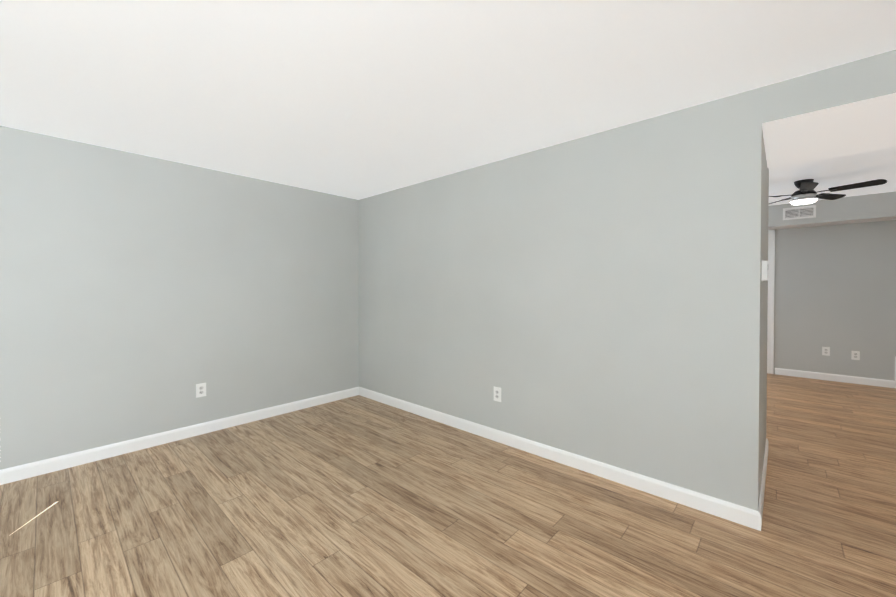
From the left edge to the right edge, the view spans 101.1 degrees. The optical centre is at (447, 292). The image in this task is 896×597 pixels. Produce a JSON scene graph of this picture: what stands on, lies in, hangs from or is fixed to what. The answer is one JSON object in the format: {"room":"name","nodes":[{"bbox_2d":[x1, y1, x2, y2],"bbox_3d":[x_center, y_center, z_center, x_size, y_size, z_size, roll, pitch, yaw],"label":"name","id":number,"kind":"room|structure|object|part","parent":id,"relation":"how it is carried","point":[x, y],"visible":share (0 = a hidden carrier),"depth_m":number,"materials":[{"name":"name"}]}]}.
{"room":"empty living room","nodes":[
{"label":"empty living room","id":0,"kind":"room"},
{"bbox_2d":[0,126,358,469],"bbox_3d":[-3.055,-0.043,2.578,0.120,2.700,5.620,1,1,42],"label":"wall","id":1,"kind":"structure","parent":0,"point":[142,295],"depth_m":3.11,"materials":[{"name":"grey paint"}]},
{"bbox_2d":[0,387,358,484],"bbox_3d":[-2.965,1.257,2.592,0.014,0.100,5.500,1,1,42],"label":"baseboard","id":2,"kind":"structure","parent":1,"relation":"attached to","point":[24,471],"depth_m":3.11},
{"bbox_2d":[196,383,205,397],"bbox_3d":[-2.257,0.894,3.369,0.009,0.124,0.079,1,1,42],"label":"outlet","id":3,"kind":"object","parent":1,"relation":"attached to","point":[200,389],"visible":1,"depth_m":3.37,"materials":[{"name":"white plastic"}]},
{"bbox_2d":[0,373,895,596],"bbox_3d":[1.113,1.361,2.256,6.740,0.101,10.730,1,1,42],"label":"floor","id":4,"kind":"structure","parent":0,"point":[358,496],"depth_m":2.13,"materials":[{"name":"brown wood"}]},
{"bbox_2d":[0,0,895,199],"bbox_3d":[-0.607,-1.247,0.336,6.740,0.280,5.620,1,1,42],"label":"ceiling","id":5,"kind":"structure","parent":0,"point":[357,99],"depth_m":1.87,"materials":[{"name":"white paint"}]},
{"bbox_2d":[358,87,762,510],"bbox_3d":[0.297,-0.052,3.408,3.960,2.700,0.120,1,1,42],"label":"wall","id":6,"kind":"structure","parent":0,"point":[596,296],"depth_m":2.63,"materials":[{"name":"grey paint"}]},
{"bbox_2d":[494,386,500,401],"bbox_3d":[0.429,0.888,3.212,0.079,0.124,0.009,1,1,42],"label":"outlet","id":7,"kind":"object","parent":6,"relation":"attached to","point":[497,393],"visible":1,"depth_m":3.21,"materials":[{"name":"white plastic"}]},
{"bbox_2d":[359,387,760,530],"bbox_3d":[0.302,1.249,3.328,3.854,0.100,0.014,1,1,42],"label":"baseboard","id":8,"kind":"structure","parent":6,"relation":"attached to","point":[739,514],"depth_m":2.62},
{"bbox_2d":[759,137,768,497],"bbox_3d":[2.168,-0.043,2.611,0.120,2.700,1.220,1,1,42],"label":"wall","id":9,"kind":"structure","parent":0,"point":[764,298],"depth_m":2.45,"materials":[{"name":"grey paint"}]},
{"bbox_2d":[758,438,767,525],"bbox_3d":[2.172,1.258,2.531,0.014,0.100,1.354,1,1,42],"label":"baseboard return","id":10,"kind":"object","parent":9,"relation":"attached to","point":[761,498],"visible":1,"depth_m":2.39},
{"bbox_2d":[762,260,767,280],"bbox_3d":[1.876,-0.128,2.179,0.028,0.125,0.095,1,1,42],"label":"switch","id":11,"kind":"object","parent":9,"relation":"attached to","point":[764,270],"visible":1,"depth_m":2.15,"materials":[{"name":"white plastic"}]},
{"bbox_2d":[762,49,895,167],"bbox_3d":[3.048,-1.150,1.500,2.660,0.460,1.020,1,1,42],"label":"header beam","id":12,"kind":"structure","parent":0,"point":[849,108],"depth_m":1.96,"materials":[{"name":"grey paint"}]},
{"bbox_2d":[769,147,895,205],"bbox_3d":[3.559,-1.347,3.798,5.240,0.160,5.110,1,1,42],"label":"ceiling","id":13,"kind":"structure","parent":0,"point":[826,174],"depth_m":3.96,"materials":[{"name":"white paint"}]},
{"bbox_2d":[769,179,886,204],"bbox_3d":[4.039,-1.145,4.170,1.186,0.252,1.152,1,1,42],"label":"ceiling fan","id":14,"kind":"object","parent":13,"relation":"hanging from","point":[805,193],"visible":0.98,"depth_m":4.11,"materials":[{"name":"black metal"}]},
{"bbox_3d":[4.062,-1.031,4.209,0.234,0.024,0.234,1,1,42],"label":"lamp shade","id":15,"kind":"part","parent":14,"relation":"part of","materials":[{"name":"white glass"}]},
{"bbox_2d":[768,191,895,229],"bbox_3d":[5.067,-1.198,5.456,5.000,0.455,0.390,1,1,42],"label":"soffit","id":16,"kind":"structure","parent":13,"relation":"attached to","point":[865,208],"depth_m":4.97,"materials":[{"name":"grey paint"}]},
{"bbox_2d":[783,205,815,219],"bbox_3d":[5.000,-1.133,5.246,0.342,0.172,0.012,1,1,42],"label":"supply air vent","id":17,"kind":"object","parent":16,"relation":"attached to","point":[802,212],"visible":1,"depth_m":5.24,"materials":[{"name":"white metal"}]},
{"bbox_2d":[774,220,895,380],"bbox_3d":[6.077,-0.069,4.894,2.733,2.700,0.120,1,1,42],"label":"wall","id":18,"kind":"structure","parent":0,"point":[835,288],"depth_m":5.27,"materials":[{"name":"grey paint"}]},
{"bbox_2d":[822,347,829,355],"bbox_3d":[5.491,0.856,5.351,0.079,0.124,0.009,1,1,42],"label":"electrical outlet","id":19,"kind":"object","parent":18,"relation":"attached to","point":[826,351],"visible":1,"depth_m":5.35,"materials":[{"name":"white plastic"}]},
{"bbox_2d":[775,368,895,387],"bbox_3d":[6.061,1.232,4.833,2.653,0.100,0.014,1,1,42],"label":"baseboard","id":20,"kind":"structure","parent":18,"relation":"attached to","point":[844,378],"depth_m":5.27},
{"bbox_2d":[851,351,859,359],"bbox_3d":[5.706,0.883,5.156,0.079,0.124,0.009,1,1,42],"label":"electrical outlet","id":21,"kind":"object","parent":18,"relation":"attached to","point":[855,355],"visible":1,"depth_m":5.16,"materials":[{"name":"white plastic"}]},
{"bbox_3d":[4.712,-1.173,6.125,0.960,0.522,0.120,1,1,42],"label":"wall","id":22,"kind":"structure","parent":0,"visible":0},
{"bbox_2d":[767,230,774,373],"bbox_3d":[4.663,0.145,6.087,1.090,2.243,0.024,1,1,42],"label":"door frame","id":23,"kind":"structure","parent":22,"relation":"attached to","point":[770,314],"depth_m":5.74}
]}

